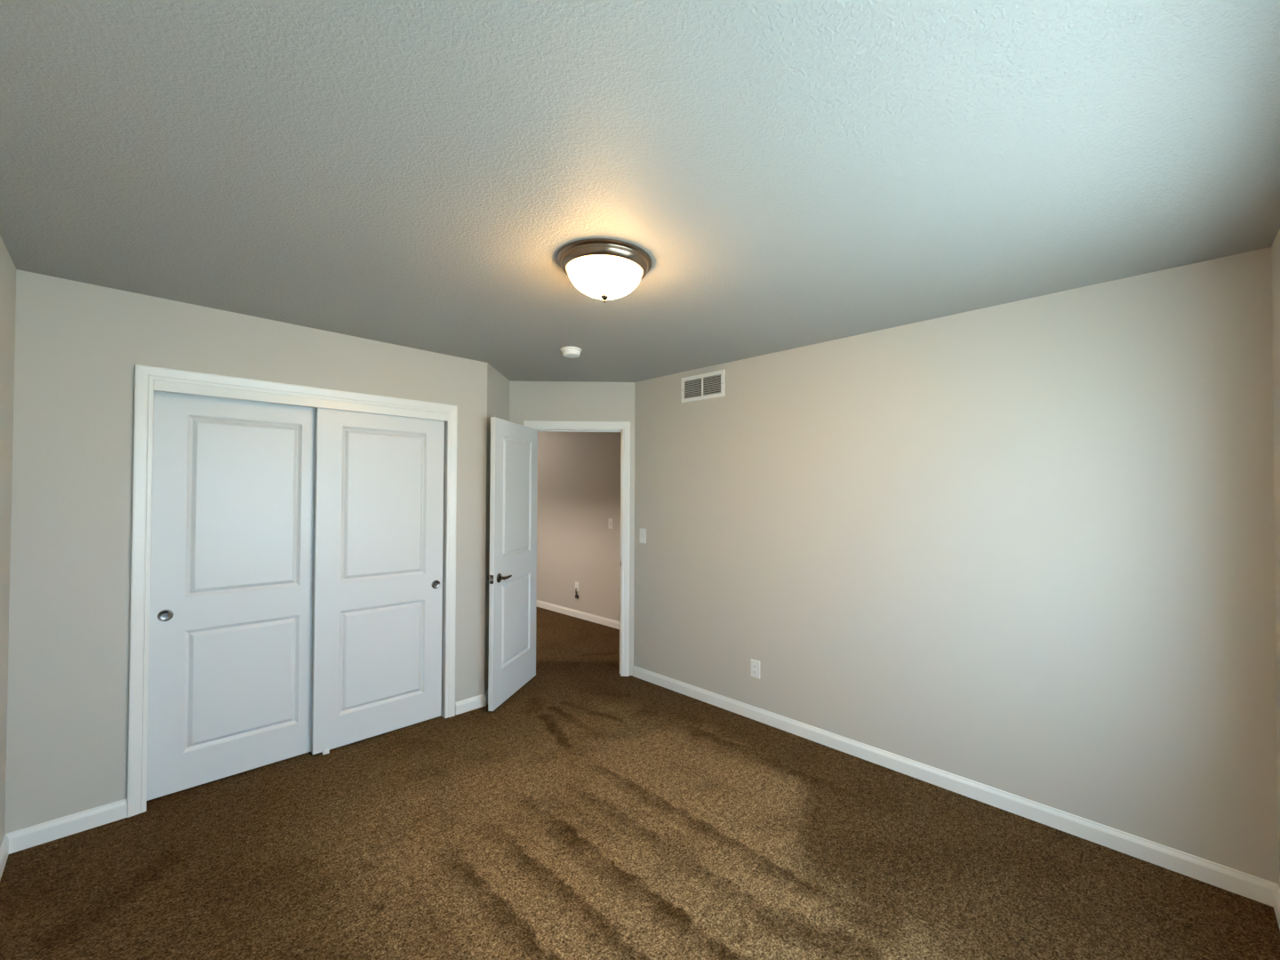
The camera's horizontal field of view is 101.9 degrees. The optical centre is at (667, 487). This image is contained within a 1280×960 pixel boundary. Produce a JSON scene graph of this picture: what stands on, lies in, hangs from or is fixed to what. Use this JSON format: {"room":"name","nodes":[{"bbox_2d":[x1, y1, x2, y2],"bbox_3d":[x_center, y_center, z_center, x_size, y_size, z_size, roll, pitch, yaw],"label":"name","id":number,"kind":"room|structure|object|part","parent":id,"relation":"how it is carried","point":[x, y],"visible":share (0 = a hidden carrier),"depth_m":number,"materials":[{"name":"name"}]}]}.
{"room":"empty bedroom","nodes":[
{"label":"empty bedroom","id":0,"kind":"room"},
{"bbox_2d":[0,235,15,845],"bbox_3d":[-2.841,0.302,2.156,8.006,2.440,0.150,0,-1,44],"label":"wall","id":1,"kind":"structure","parent":0,"point":[7,268],"depth_m":2.06,"materials":[{"name":"beige paint"}]},
{"bbox_2d":[0,833,8,880],"bbox_3d":[-1.371,1.470,0.852,3.792,0.084,0.013,0,-1,44],"label":"baseboard","id":2,"kind":"structure","parent":1,"relation":"attached to","point":[4,844],"depth_m":2.08,"materials":[{"name":"white wood"}]},
{"bbox_2d":[4,269,487,833],"bbox_3d":[-2.061,0.316,2.972,0.115,2.440,2.109,0,-1,44],"label":"wall","id":3,"kind":"structure","parent":0,"point":[79,345],"depth_m":2.35,"materials":[{"name":"beige paint"}]},
{"bbox_2d":[6,798,127,854],"bbox_3d":[-2.624,1.483,2.276,0.013,0.084,0.352,0,-1,44],"label":"baseboard","id":4,"kind":"structure","parent":3,"relation":"attached to","point":[51,830],"depth_m":2.27,"materials":[{"name":"white wood"}]},
{"bbox_2d":[146,390,316,800],"bbox_3d":[-2.271,0.521,2.796,0.040,2.000,0.732,0,-1,44],"label":"door","id":5,"kind":"structure","parent":3,"relation":"in","point":[230,667],"depth_m":2.73,"materials":[{"name":"white paint"}]},
{"bbox_2d":[159,610,171,620],"bbox_3d":[-2.473,0.632,2.556,0.004,0.046,0.046,0,-1,44],"label":"door knob","id":6,"kind":"object","parent":5,"relation":"on","point":[164,615],"depth_m":2.56,"materials":[{"name":"grey metal"}]},
{"bbox_2d":[127,363,457,817],"bbox_3d":[-2.009,0.485,3.012,0.132,2.104,1.537,0,-1,44],"label":"trim","id":7,"kind":"structure","parent":3,"relation":"attached to","point":[148,379],"depth_m":2.55,"materials":[{"name":"white wood"}]},
{"bbox_2d":[311,407,444,754],"bbox_3d":[-1.773,0.529,3.241,0.040,2.000,0.728,0,-1,44],"label":"door","id":8,"kind":"structure","parent":3,"relation":"in","point":[378,612],"depth_m":3.20,"materials":[{"name":"white paint"}]},
{"bbox_2d":[432,581,439,587],"bbox_3d":[-1.541,0.648,3.459,0.004,0.046,0.046,0,-1,44],"label":"door knob","id":9,"kind":"object","parent":8,"relation":"on","point":[436,584],"depth_m":3.46,"materials":[{"name":"grey metal"}]},
{"bbox_2d":[455,694,486,715],"bbox_3d":[-1.365,1.506,3.603,0.013,0.084,0.217,0,-1,44],"label":"baseboard","id":10,"kind":"structure","parent":3,"relation":"attached to","point":[478,701],"depth_m":3.60,"materials":[{"name":"white wood"}]},
{"bbox_2d":[484,362,509,693],"bbox_3d":[-1.360,0.333,3.993,0.115,2.440,0.596,0,-1,-2],"label":"wall","id":11,"kind":"structure","parent":0,"point":[498,385],"depth_m":3.77,"materials":[{"name":"beige paint"}]},
{"bbox_2d":[484,689,487,704],"bbox_3d":[-1.302,1.511,3.977,0.013,0.084,0.600,0,-1,-2],"label":"baseboard","id":12,"kind":"structure","parent":11,"relation":"attached to","point":[486,692],"depth_m":3.71,"materials":[{"name":"white wood"}]},
{"bbox_2d":[509,381,635,675],"bbox_3d":[-0.852,0.340,4.361,1.155,2.440,0.115,0,-1,-1],"label":"wall","id":13,"kind":"structure","parent":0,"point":[550,401],"depth_m":4.32,"materials":[{"name":"beige paint"}]},
{"bbox_2d":[523,420,630,676],"bbox_3d":[-0.755,0.506,4.362,0.878,2.108,0.150,0,-1,-1],"label":"door frame","id":14,"kind":"structure","parent":13,"relation":"attached to","point":[541,426],"depth_m":4.30,"materials":[{"name":"white wood"}]},
{"bbox_2d":[487,416,537,711],"bbox_3d":[-1.149,0.530,3.924,0.150,2.018,0.742,0,-1,9],"label":"door","id":15,"kind":"structure","parent":14,"relation":"attached to","point":[512,577],"depth_m":3.83,"materials":[{"name":"white paint"}]},
{"bbox_3d":[-1.174,0.635,3.632,0.010,0.066,0.066,0,-1,9],"label":"handle","id":16,"kind":"part","parent":15,"relation":"part of","materials":[{"name":"silver metal"}]},
{"bbox_2d":[536,432,620,621],"bbox_3d":[0.074,0.357,5.335,7.856,2.440,0.150,0,-1,44],"label":"wall","id":17,"kind":"structure","parent":0,"point":[579,473],"depth_m":6.31,"materials":[{"name":"beige paint"}]},
{"bbox_2d":[575,581,578,591],"bbox_3d":[-1.106,1.213,6.333,0.074,0.117,0.008,0,-1,44],"label":"wall outlet","id":18,"kind":"object","parent":17,"relation":"attached to","point":[576,582],"visible":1,"depth_m":6.32,"materials":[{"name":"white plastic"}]},
{"bbox_2d":[536,600,619,629],"bbox_3d":[-0.624,1.539,5.865,5.800,0.084,0.013,0,-1,44],"label":"baseboard","id":19,"kind":"structure","parent":17,"relation":"attached to","point":[596,619],"depth_m":6.26,"materials":[{"name":"white wood"}]},
{"bbox_2d":[608,518,612,528],"bbox_3d":[-0.651,0.413,5.907,0.074,0.117,0.018,0,-1,44],"label":"light switch","id":20,"kind":"object","parent":17,"relation":"attached to","point":[610,521],"visible":1,"depth_m":5.91,"materials":[{"name":"white plastic"}]},
{"bbox_2d":[0,0,1279,382],"bbox_3d":[-1.350,-0.966,3.737,8.006,0.150,4.464,0,-1,44],"label":"ceiling","id":21,"kind":"structure","parent":0,"point":[789,174],"depth_m":1.44,"materials":[{"name":"grey paint"}]},
{"bbox_2d":[560,346,581,358],"bbox_3d":[-0.622,-0.869,3.356,0.135,0.048,0.135,0,-1,44],"label":"smoke detector","id":22,"kind":"object","parent":21,"relation":"attached to","point":[571,352],"visible":1,"depth_m":3.31,"materials":[{"name":"white plastic"}]},
{"bbox_3d":[-0.622,-0.887,3.356,0.135,0.011,0.135,0,-1,44],"label":"mounting plate","id":23,"kind":"part","parent":22,"relation":"part of","materials":[{"name":"white plastic"}]},
{"bbox_2d":[556,238,652,302],"bbox_3d":[-0.250,-0.823,2.079,0.378,0.168,0.378,0,-1,44],"label":"ceiling light","id":24,"kind":"object","parent":21,"relation":"attached to","point":[603,268],"visible":1,"depth_m":1.97,"materials":[{"name":"white glass"}]},
{"bbox_2d":[0,607,1279,959],"bbox_3d":[-1.362,1.624,3.703,8.006,0.150,4.464,0,-1,44],"label":"floor","id":25,"kind":"structure","parent":0,"point":[596,812],"depth_m":2.11,"materials":[{"name":"brown carpet"}]},
{"bbox_2d":[321,748,329,754],"bbox_3d":[-2.001,1.524,3.024,0.106,0.026,0.032,0,-1,44],"label":"floor guide","id":26,"kind":"object","parent":25,"relation":"on","point":[325,751],"visible":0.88,"depth_m":2.99,"materials":[{"name":"white plastic"}]},
{"bbox_2d":[633,247,1278,883],"bbox_3d":[1.011,0.333,3.179,3.528,2.440,0.115,0,-1,44],"label":"wall","id":27,"kind":"structure","parent":0,"point":[1025,548],"depth_m":2.48,"materials":[{"name":"beige paint"}]},
{"bbox_2d":[639,528,646,543],"bbox_3d":[-0.203,0.397,4.244,0.074,0.117,0.010,0,-1,44],"label":"light switch","id":28,"kind":"object","parent":27,"relation":"attached to","point":[642,532],"visible":1,"depth_m":4.24,"materials":[{"name":"white plastic"}]},
{"bbox_2d":[681,369,724,402],"bbox_3d":[0.258,-0.741,3.827,0.408,0.189,0.008,0,-1,44],"label":"air vent","id":29,"kind":"object","parent":27,"relation":"in","point":[709,385],"visible":1,"depth_m":3.82,"materials":[{"name":"white plastic"}]},
{"bbox_2d":[750,658,759,679],"bbox_3d":[0.589,1.217,3.479,0.074,0.117,0.008,0,-1,44],"label":"wall outlet","id":30,"kind":"object","parent":27,"relation":"attached to","point":[755,665],"visible":1,"depth_m":3.48,"materials":[{"name":"white plastic"}]},
{"bbox_2d":[632,665,1276,906],"bbox_3d":[0.979,1.510,3.100,3.480,0.084,0.013,0,-1,44],"label":"baseboard","id":31,"kind":"structure","parent":27,"relation":"attached to","point":[1235,881],"depth_m":2.46,"materials":[{"name":"white wood"}]},
{"bbox_2d":[1271,228,1279,888],"bbox_3d":[1.492,0.307,1.015,0.150,2.440,4.464,0,-1,44],"label":"wall","id":32,"kind":"structure","parent":0,"point":[1276,246],"depth_m":1.88,"materials":[{"name":"beige paint"}]},
{"bbox_2d":[1272,883,1279,929],"bbox_3d":[1.117,1.480,0.729,0.013,0.084,3.262,0,-1,44],"label":"baseboard","id":33,"kind":"structure","parent":32,"relation":"attached to","point":[1276,891],"depth_m":1.86,"materials":[{"name":"white wood"}]}
]}

